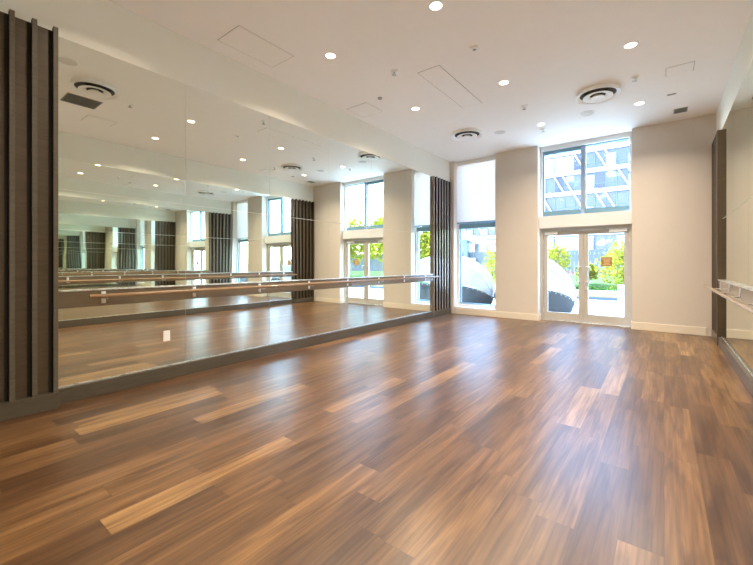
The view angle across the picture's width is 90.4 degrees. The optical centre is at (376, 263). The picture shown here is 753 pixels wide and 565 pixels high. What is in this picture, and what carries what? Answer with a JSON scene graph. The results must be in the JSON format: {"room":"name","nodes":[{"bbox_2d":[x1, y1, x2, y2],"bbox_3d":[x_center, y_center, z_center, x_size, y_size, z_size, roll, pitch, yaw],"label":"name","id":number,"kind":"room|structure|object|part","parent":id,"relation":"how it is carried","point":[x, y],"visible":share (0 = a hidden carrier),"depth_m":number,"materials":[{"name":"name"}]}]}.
{"room":"exercise studio","nodes":[
{"label":"exercise studio","id":0,"kind":"room"},
{"bbox_2d":[0,0,449,234],"bbox_3d":[-1.262,-0.720,6.239,0.200,4.180,11.250,0,0,38],"label":"wall","id":1,"kind":"structure","parent":0,"point":[104,26],"depth_m":4.79,"materials":[{"name":"paint"}]},
{"bbox_2d":[0,9,58,421],"bbox_3d":[-3.459,-0.435,3.087,0.159,3.610,1.274,0,0,38],"label":"wall panel","id":2,"kind":"object","parent":1,"relation":"attached to","point":[28,51],"visible":1,"depth_m":3.41,"materials":[{"name":"brown wood"}]},
{"bbox_2d":[58,36,185,203],"bbox_3d":[-2.745,-1.477,4.136,0.015,1.486,1.235,0,0,38],"label":"mirror panel","id":3,"kind":"object","parent":1,"relation":"attached to","point":[122,124],"visible":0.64,"depth_m":4.05,"materials":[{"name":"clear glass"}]},
{"bbox_2d":[58,189,185,386],"bbox_3d":[-2.745,0.247,4.136,0.015,1.946,1.235,0,0,38],"label":"mirror panel","id":4,"kind":"object","parent":1,"relation":"attached to","point":[105,241],"visible":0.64,"depth_m":4.05,"materials":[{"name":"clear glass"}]},
{"bbox_2d":[163,330,169,341],"bbox_3d":[-2.494,0.860,4.443,0.008,0.124,0.076,0,0,38],"label":"outlet cover","id":5,"kind":"object","parent":4,"relation":"attached to","point":[166,334],"visible":1,"depth_m":4.44,"materials":[{"name":"white plastic"}]},
{"bbox_2d":[186,84,268,214],"bbox_3d":[-1.990,-1.477,5.117,0.015,1.486,1.235,0,0,38],"label":"mirror panel","id":6,"kind":"object","parent":1,"relation":"attached to","point":[227,142],"visible":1,"depth_m":5.03,"materials":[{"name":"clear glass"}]},
{"bbox_2d":[186,205,268,360],"bbox_3d":[-1.990,0.247,5.117,0.015,1.946,1.235,0,0,38],"label":"mirror panel","id":7,"kind":"object","parent":1,"relation":"attached to","point":[223,246],"visible":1,"depth_m":5.03,"materials":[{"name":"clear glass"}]},
{"bbox_2d":[58,311,430,387],"bbox_3d":[-0.851,1.213,6.579,0.006,0.014,7.420,0,0,38],"label":"trim","id":8,"kind":"structure","parent":1,"relation":"attached to","point":[429,311],"depth_m":4.81,"materials":[{"name":"silver metal"}]},
{"bbox_2d":[58,311,432,404],"bbox_3d":[-0.841,1.295,6.572,0.060,0.150,7.420,0,0,38],"label":"baseboard","id":9,"kind":"structure","parent":1,"relation":"attached to","point":[68,394],"depth_m":4.79,"materials":[{"name":"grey wood"}]},
{"bbox_2d":[58,274,438,308],"bbox_3d":[-0.766,0.352,6.537,0.192,0.176,7.454,0,0,38],"label":"ballet barre","id":10,"kind":"object","parent":1,"relation":"attached to","point":[128,295],"visible":0.96,"depth_m":4.74,"materials":[{"name":"brown wood"}]},
{"bbox_3d":[-0.642,0.330,6.577,0.043,0.042,7.240,0,0,38],"label":"rail","id":11,"kind":"part","parent":10,"relation":"part of","materials":[{"name":"brown wood"}]},
{"bbox_2d":[269,116,327,221],"bbox_3d":[-1.235,-1.477,6.097,0.015,1.486,1.235,0,0,38],"label":"mirror panel","id":12,"kind":"object","parent":1,"relation":"attached to","point":[298,156],"visible":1,"depth_m":6.03,"materials":[{"name":"clear glass"}]},
{"bbox_2d":[269,215,327,343],"bbox_3d":[-1.235,0.247,6.097,0.015,1.946,1.235,0,0,38],"label":"mirror panel","id":13,"kind":"object","parent":1,"relation":"attached to","point":[298,248],"visible":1,"depth_m":6.03,"materials":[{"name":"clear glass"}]},
{"bbox_2d":[328,138,371,226],"bbox_3d":[-0.480,-1.477,7.078,0.015,1.486,1.235,0,0,38],"label":"mirror panel","id":14,"kind":"object","parent":1,"relation":"attached to","point":[349,167],"visible":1,"depth_m":7.03,"materials":[{"name":"clear glass"}]},
{"bbox_2d":[328,222,371,331],"bbox_3d":[-0.480,0.247,7.078,0.015,1.946,1.235,0,0,38],"label":"mirror panel","id":15,"kind":"object","parent":1,"relation":"attached to","point":[349,246],"visible":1,"depth_m":7.01,"materials":[{"name":"clear glass"}]},
{"bbox_2d":[372,154,404,230],"bbox_3d":[0.274,-1.477,8.059,0.015,1.486,1.235,0,0,38],"label":"mirror panel","id":16,"kind":"object","parent":1,"relation":"attached to","point":[388,177],"visible":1,"depth_m":8.02,"materials":[{"name":"clear glass"}]},
{"bbox_2d":[372,228,404,322],"bbox_3d":[0.274,0.247,8.059,0.015,1.946,1.235,0,0,38],"label":"mirror panel","id":17,"kind":"object","parent":1,"relation":"attached to","point":[388,246],"visible":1,"depth_m":8.02,"materials":[{"name":"clear glass"}]},
{"bbox_2d":[405,167,431,234],"bbox_3d":[1.029,-1.477,9.039,0.015,1.486,1.235,0,0,38],"label":"mirror panel","id":18,"kind":"object","parent":1,"relation":"attached to","point":[418,185],"visible":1,"depth_m":9.00,"materials":[{"name":"clear glass"}]},
{"bbox_2d":[405,232,431,315],"bbox_3d":[1.029,0.247,9.039,0.015,1.946,1.235,0,0,38],"label":"mirror panel","id":19,"kind":"object","parent":1,"relation":"attached to","point":[418,247],"visible":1,"depth_m":9.00,"materials":[{"name":"clear glass"}]},
{"bbox_2d":[432,176,450,316],"bbox_3d":[1.730,-0.435,9.902,0.071,3.610,0.985,0,0,38],"label":"wall panel","id":20,"kind":"object","parent":1,"relation":"attached to","point":[441,189],"visible":0.95,"depth_m":9.87,"materials":[{"name":"brown wood"}]},
{"bbox_2d":[0,313,752,564],"bbox_3d":[0.989,1.430,4.507,5.880,0.120,11.250,0,0,38],"label":"floor","id":21,"kind":"structure","parent":0,"point":[452,438],"depth_m":2.65,"materials":[{"name":"brown wood"}]},
{"bbox_2d":[108,0,752,161],"bbox_3d":[0.989,-2.960,4.507,5.880,0.300,11.250,0,0,38],"label":"ceiling","id":22,"kind":"structure","parent":0,"point":[549,51],"depth_m":5.07,"materials":[{"name":"paint"}]},
{"bbox_2d":[218,25,293,66],"bbox_3d":[-1.558,-2.807,4.878,0.480,0.004,0.830,0,0,38],"label":"ceiling access panel","id":23,"kind":"object","parent":22,"relation":"attached to","point":[240,39],"visible":1,"depth_m":4.83,"materials":[{"name":"paint"}]},
{"bbox_2d":[324,52,336,58],"bbox_3d":[-0.621,-2.807,5.046,0.186,0.007,0.186,0,0,38],"label":"recessed light","id":24,"kind":"object","parent":22,"relation":"in","point":[329,55],"visible":1,"depth_m":5.04,"materials":[{"name":"white ceramic"}]},
{"bbox_2d":[347,102,382,116],"bbox_3d":[-0.214,-2.807,6.846,0.470,0.004,0.490,0,0,38],"label":"ceiling access panel","id":25,"kind":"object","parent":22,"relation":"attached to","point":[365,109],"visible":1,"depth_m":6.85,"materials":[{"name":"paint"}]},
{"bbox_2d":[390,69,397,75],"bbox_3d":[0.260,-2.779,5.453,0.114,0.062,0.114,0,0,38],"label":"sprinkler","id":26,"kind":"object","parent":22,"relation":"attached to","point":[393,71],"visible":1,"depth_m":5.43,"materials":[{"name":"white metal"}]},
{"bbox_2d":[410,106,420,110],"bbox_3d":[0.708,-2.807,6.774,0.186,0.007,0.186,0,0,38],"label":"recessed light","id":27,"kind":"object","parent":22,"relation":"in","point":[415,108],"visible":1,"depth_m":6.76,"materials":[{"name":"white ceramic"}]},
{"bbox_2d":[427,0,443,11],"bbox_3d":[0.647,-2.807,4.070,0.186,0.007,0.186,0,0,38],"label":"recessed light","id":28,"kind":"object","parent":22,"relation":"in","point":[434,5],"visible":1,"depth_m":4.06,"materials":[{"name":"white ceramic"}]},
{"bbox_2d":[418,65,481,107],"bbox_3d":[1.224,-2.807,6.017,0.360,0.004,1.570,0,0,38],"label":"ceiling access panel","id":29,"kind":"object","parent":22,"relation":"attached to","point":[437,76],"visible":1,"depth_m":5.92,"materials":[{"name":"paint"}]},
{"bbox_2d":[452,128,482,140],"bbox_3d":[1.948,-2.760,8.040,0.656,0.101,0.656,0,0,38],"label":"ceiling vent","id":30,"kind":"object","parent":22,"relation":"in","point":[465,134],"visible":1,"depth_m":7.97,"materials":[{"name":"white metal"}]},
{"bbox_2d":[470,46,478,51],"bbox_3d":[1.277,-2.796,4.872,0.100,0.028,0.100,0,0,26],"label":"sensor","id":31,"kind":"object","parent":22,"relation":"attached to","point":[474,48],"visible":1,"depth_m":4.86,"materials":[{"name":"white plastic"}]},
{"bbox_2d":[493,130,506,134],"bbox_3d":[2.639,-2.807,7.988,0.280,0.006,0.280,0,0,38],"label":"ceiling speaker","id":32,"kind":"object","parent":22,"relation":"attached to","point":[497,132],"visible":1,"depth_m":8.00,"materials":[{"name":"white plastic"}]},
{"bbox_2d":[494,130,505,133],"bbox_3d":[2.639,-2.808,7.988,0.234,0.005,0.234,0,0,38],"label":"grille","id":33,"kind":"object","parent":32,"relation":"attached to","point":[498,131],"depth_m":8.00,"materials":[{"name":"white metal"}]},
{"bbox_2d":[498,79,509,85],"bbox_3d":[1.976,-2.807,5.798,0.186,0.007,0.186,0,0,38],"label":"recessed light","id":34,"kind":"object","parent":22,"relation":"in","point":[502,82],"visible":1,"depth_m":5.79,"materials":[{"name":"white ceramic"}]},
{"bbox_2d":[579,110,595,116],"bbox_3d":[3.945,-2.807,6.995,0.280,0.006,0.280,0,0,38],"label":"ceiling speaker","id":35,"kind":"object","parent":22,"relation":"attached to","point":[590,112],"visible":1,"depth_m":6.99,"materials":[{"name":"white plastic"}]},
{"bbox_2d":[580,111,593,115],"bbox_3d":[3.945,-2.808,6.995,0.234,0.005,0.234,0,0,38],"label":"grille","id":36,"kind":"object","parent":35,"relation":"attached to","point":[586,113],"depth_m":6.99,"materials":[{"name":"white metal"}]},
{"bbox_2d":[575,83,621,104],"bbox_3d":[3.624,-2.760,6.120,0.656,0.101,0.656,0,0,38],"label":"ceiling vent","id":37,"kind":"object","parent":22,"relation":"in","point":[599,93],"visible":1,"depth_m":6.06,"materials":[{"name":"white metal"}]},
{"bbox_2d":[622,41,638,48],"bbox_3d":[3.268,-2.807,4.804,0.186,0.007,0.186,0,0,38],"label":"recessed light","id":38,"kind":"object","parent":22,"relation":"in","point":[631,44],"visible":1,"depth_m":4.81,"materials":[{"name":"white ceramic"}]},
{"bbox_2d":[630,75,638,81],"bbox_3d":[3.894,-2.779,5.634,0.114,0.062,0.114,0,0,38],"label":"sprinkler","id":39,"kind":"object","parent":22,"relation":"attached to","point":[633,78],"visible":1,"depth_m":5.62,"materials":[{"name":"silver metal"}]},
{"bbox_2d":[633,101,645,105],"bbox_3d":[4.610,-2.807,6.547,0.186,0.007,0.186,0,0,38],"label":"recessed light","id":40,"kind":"object","parent":22,"relation":"in","point":[639,102],"visible":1,"depth_m":6.55,"materials":[{"name":"white ceramic"}]},
{"bbox_2d":[666,61,694,76],"bbox_3d":[4.388,-2.807,5.406,0.320,0.004,0.320,0,0,38],"label":"ceiling access panel","id":41,"kind":"object","parent":22,"relation":"attached to","point":[686,67],"visible":1,"depth_m":5.40,"materials":[{"name":"paint"}]},
{"bbox_2d":[673,107,687,113],"bbox_3d":[5.572,-2.805,6.847,0.200,0.010,0.250,0,0,38],"label":"ceiling vent","id":42,"kind":"object","parent":22,"relation":"in","point":[684,109],"visible":1,"depth_m":6.84,"materials":[{"name":"grey metal"}]},
{"bbox_2d":[450,114,715,335],"bbox_3d":[4.307,-0.720,8.818,5.480,4.180,0.370,0,0,38],"label":"wall","id":43,"kind":"structure","parent":0,"point":[672,161],"depth_m":7.59,"materials":[{"name":"paint"}]},
{"bbox_2d":[455,306,494,309],"bbox_3d":[2.722,1.198,10.095,1.160,0.020,0.280,0,0,38],"label":"trim","id":44,"kind":"structure","parent":43,"relation":"attached to","point":[455,306],"depth_m":10.09,"materials":[{"name":"white wood"}]},
{"bbox_2d":[456,156,494,223],"bbox_3d":[2.694,-1.952,10.059,1.136,1.705,0.079,0,0,38],"label":"roller shade","id":45,"kind":"object","parent":43,"relation":"attached to","point":[475,177],"visible":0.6,"depth_m":10.06,"materials":[{"name":"fabric"}]},
{"bbox_2d":[457,222,494,308],"bbox_3d":[2.760,-0.810,10.145,1.160,4.000,0.135,0,0,38],"label":"window","id":46,"kind":"structure","parent":43,"relation":"in","point":[460,227],"depth_m":10.43,"materials":[{"name":"white paint"}]},
{"bbox_2d":[543,230,582,321],"bbox_3d":[4.404,0.282,8.846,0.866,2.135,0.128,0,0,38],"label":"door","id":47,"kind":"structure","parent":43,"relation":"in","point":[575,317],"depth_m":8.82,"materials":[{"name":"grey paint"}]},
{"bbox_2d":[456,308,706,335],"bbox_3d":[4.285,1.292,8.733,5.140,0.155,0.241,0,0,38],"label":"baseboard","id":48,"kind":"structure","parent":43,"relation":"attached to","point":[691,330],"depth_m":7.74,"materials":[{"name":"paint"}]},
{"bbox_2d":[539,210,631,228],"bbox_3d":[4.747,-0.988,8.562,1.860,0.285,0.240,0,0,38],"label":"trim","id":49,"kind":"structure","parent":43,"relation":"attached to","point":[615,217],"depth_m":8.42,"materials":[{"name":"white paint"}]},
{"bbox_2d":[540,132,631,216],"bbox_3d":[4.762,-1.970,8.582,1.860,1.680,0.170,0,0,38],"label":"window","id":50,"kind":"structure","parent":43,"relation":"in","point":[581,145],"depth_m":8.56,"materials":[{"name":"white paint"}]},
{"bbox_3d":[4.786,-1.195,8.613,1.760,0.130,0.090,0,0,38],"label":"rail","id":51,"kind":"part","parent":50,"relation":"part of","materials":[{"name":"white metal"}]},
{"bbox_2d":[540,224,631,326],"bbox_3d":[4.777,0.263,8.601,1.860,2.215,0.140,0,0,38],"label":"trim","id":52,"kind":"structure","parent":43,"relation":"attached to","point":[629,226],"depth_m":8.57,"materials":[{"name":"grey paint"}]},
{"bbox_2d":[543,319,628,326],"bbox_3d":[4.774,1.363,8.597,1.740,0.014,0.170,0,0,38],"label":"trim","id":53,"kind":"structure","parent":43,"relation":"attached to","point":[543,319],"depth_m":8.50,"materials":[{"name":"silver metal"}]},
{"bbox_2d":[583,228,628,325],"bbox_3d":[5.101,0.282,8.309,0.886,2.135,0.128,0,0,38],"label":"door","id":54,"kind":"structure","parent":43,"relation":"in","point":[588,318],"depth_m":8.30,"materials":[{"name":"grey paint"}]},
{"bbox_2d":[601,257,611,265],"bbox_3d":[5.126,-0.040,8.325,0.210,0.200,0.006,0,0,38],"label":"door sign","id":55,"kind":"object","parent":54,"relation":"attached to","point":[605,261],"visible":1,"depth_m":8.33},
{"bbox_2d":[716,9,752,131],"bbox_3d":[3.240,-0.720,2.775,0.200,4.180,11.250,0,0,38],"label":"wall","id":56,"kind":"structure","parent":0,"point":[744,56],"depth_m":4.97,"materials":[{"name":"paint"}]},
{"bbox_2d":[711,130,721,345],"bbox_3d":[6.015,-0.435,6.605,0.071,3.610,0.985,0,0,38],"label":"wall panel","id":57,"kind":"object","parent":56,"relation":"attached to","point":[716,331],"visible":0.91,"depth_m":6.37,"materials":[{"name":"brown wood"}]},
{"bbox_2d":[722,105,732,218],"bbox_3d":[5.360,-1.477,5.706,0.015,1.486,1.235,0,0,38],"label":"mirror panel","id":58,"kind":"object","parent":56,"relation":"attached to","point":[727,130],"visible":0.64,"depth_m":5.64,"materials":[{"name":"clear glass"}]},
{"bbox_2d":[722,212,732,349],"bbox_3d":[5.360,0.247,5.706,0.015,1.946,1.235,0,0,38],"label":"mirror panel","id":59,"kind":"object","parent":56,"relation":"attached to","point":[727,222],"visible":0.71,"depth_m":5.64,"materials":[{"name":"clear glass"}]},
{"bbox_2d":[703,279,752,313],"bbox_3d":[3.385,0.352,3.342,0.232,0.176,7.454,0,0,38],"label":"ballet barre","id":60,"kind":"object","parent":56,"relation":"attached to","point":[743,293],"visible":1,"depth_m":4.39,"materials":[{"name":"white wood"}]},
{"bbox_2d":[718,337,752,397],"bbox_3d":[3.454,1.295,3.266,0.060,0.150,7.420,0,0,38],"label":"baseboard","id":61,"kind":"structure","parent":56,"relation":"attached to","point":[742,372],"depth_m":4.59,"materials":[{"name":"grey wood"}]},
{"bbox_2d":[721,336,752,376],"bbox_3d":[3.463,1.213,3.259,0.006,0.014,7.420,0,0,38],"label":"trim","id":62,"kind":"structure","parent":56,"relation":"attached to","point":[721,336],"depth_m":4.78,"materials":[{"name":"silver metal"}]},
{"bbox_2d":[733,68,748,210],"bbox_3d":[4.605,-1.477,4.726,0.015,1.486,1.235,0,0,38],"label":"mirror panel","id":63,"kind":"object","parent":56,"relation":"attached to","point":[741,102],"visible":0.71,"depth_m":4.62,"materials":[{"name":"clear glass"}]},
{"bbox_2d":[733,200,748,369],"bbox_3d":[4.605,0.247,4.726,0.015,1.946,1.235,0,0,38],"label":"mirror panel","id":64,"kind":"object","parent":56,"relation":"attached to","point":[741,214],"visible":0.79,"depth_m":4.62,"materials":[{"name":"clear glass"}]},
{"bbox_2d":[749,59,752,198],"bbox_3d":[3.851,-1.477,3.745,0.015,1.486,1.235,0,0,38],"label":"mirror panel","id":65,"kind":"object","parent":56,"relation":"attached to","point":[751,63],"visible":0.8,"depth_m":4.09,"materials":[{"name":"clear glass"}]},
{"bbox_2d":[749,197,752,374],"bbox_3d":[3.851,0.247,3.745,0.015,1.946,1.235,0,0,38],"label":"mirror panel","id":66,"kind":"object","parent":56,"relation":"attached to","point":[751,198],"visible":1,"depth_m":4.09,"materials":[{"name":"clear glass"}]},
{"label":"outside","id":67,"kind":"structure","parent":0,"visible":0},
{"bbox_2d":[492,273,623,316],"bbox_3d":[30.434,1.480,39.545,120.000,0.180,80.200,0,0,38],"label":"ground","id":68,"kind":"structure","parent":67,"point":[595,307],"depth_m":11.54,"materials":[{"name":"concrete"}]},
{"bbox_2d":[462,256,493,303],"bbox_3d":[2.763,0.576,12.378,2.272,1.628,2.211,0,0,38],"label":"daybed","id":69,"kind":"object","parent":68,"relation":"on","point":[474,275],"visible":0.4,"depth_m":11.47,"materials":[{"name":"white fabric"}]},
{"bbox_2d":[462,234,494,260],"bbox_3d":[6.319,-0.320,25.674,2.900,3.420,2.400,0,0,38],"label":"pergola","id":70,"kind":"object","parent":68,"relation":"on","point":[478,241],"visible":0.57,"depth_m":24.70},
{"bbox_3d":[5.969,-0.175,24.808,0.260,3.130,0.260,0,0,38],"label":"post","id":71,"kind":"part","parent":70,"relation":"part of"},
{"bbox_3d":[7.066,-0.175,26.234,0.260,3.130,0.260,0,0,38],"label":"post","id":72,"kind":"part","parent":70,"relation":"part of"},
{"bbox_2d":[482,246,494,281],"bbox_3d":[5.028,0.382,16.337,0.921,2.320,0.991,0,0,38],"label":"tree","id":73,"kind":"object","parent":68,"relation":"on","point":[490,261],"visible":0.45,"depth_m":16.26,"materials":[{"name":"green plant"}]},
{"bbox_2d":[493,259,576,312],"bbox_3d":[4.561,0.576,10.894,2.272,1.628,2.211,0,0,38],"label":"daybed","id":74,"kind":"object","parent":68,"relation":"on","point":[559,280],"visible":0.42,"depth_m":9.97,"materials":[{"name":"fabric"}]},
{"bbox_2d":[463,285,617,300],"bbox_3d":[12.553,1.240,11.393,34.000,0.360,0.630,0,0,38],"label":"kerb","id":75,"kind":"object","parent":68,"relation":"on","point":[592,294],"depth_m":14.16,"materials":[{"name":"concrete"}]},
{"bbox_2d":[462,247,623,274],"bbox_3d":[12.780,0.265,19.885,30.100,2.250,0.135,0,0,38],"label":"fence","id":76,"kind":"object","parent":68,"relation":"on","point":[479,256],"visible":0.09,"depth_m":21.05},
{"bbox_2d":[462,140,629,271],"bbox_3d":[31.065,-10.710,73.003,56.588,24.200,14.400,0,0,38],"label":"office building","id":77,"kind":"structure","parent":68,"relation":"on","point":[608,164],"depth_m":61.56,"materials":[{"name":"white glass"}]},
{"bbox_2d":[617,285,623,303],"bbox_3d":[8.661,1.075,12.893,0.580,0.630,0.580,0,0,35],"label":"planter box","id":78,"kind":"object","parent":68,"relation":"on","point":[620,287],"visible":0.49,"depth_m":12.78,"materials":[{"name":"white concrete"}]},
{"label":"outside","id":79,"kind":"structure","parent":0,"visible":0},
{"bbox_2d":[491,274,622,290],"bbox_3d":[14.148,0.875,13.465,34.000,0.630,4.600,0,0,38],"label":"lawn","id":80,"kind":"structure","parent":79,"point":[599,282],"depth_m":16.41,"materials":[{"name":"green plant"}]},
{"bbox_2d":[494,285,617,290],"bbox_3d":[10.474,1.020,13.596,18.078,0.340,1.004,0,0,38],"label":"hedge","id":81,"kind":"object","parent":80,"relation":"on","point":[591,288],"visible":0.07,"depth_m":14.81,"materials":[{"name":"green plant"}]},
{"bbox_2d":[548,241,571,272],"bbox_3d":[7.714,0.059,16.273,1.505,2.127,1.447,0,0,38],"label":"tree","id":82,"kind":"object","parent":80,"relation":"on","point":[552,254],"visible":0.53,"depth_m":16.02,"materials":[{"name":"green plant"}]},
{"bbox_2d":[575,262,598,284],"bbox_3d":[9.065,0.436,16.126,0.992,1.174,1.023,0,0,38],"label":"tree","id":83,"kind":"object","parent":80,"relation":"on","point":[593,274],"visible":0.49,"depth_m":15.84,"materials":[{"name":"green plant"}]},
{"bbox_2d":[594,238,623,288],"bbox_3d":[9.654,0.188,14.765,1.854,2.369,1.971,0,0,38],"label":"tree","id":84,"kind":"object","parent":80,"relation":"on","point":[619,261],"visible":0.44,"depth_m":14.69,"materials":[{"name":"green plant"}]}
]}

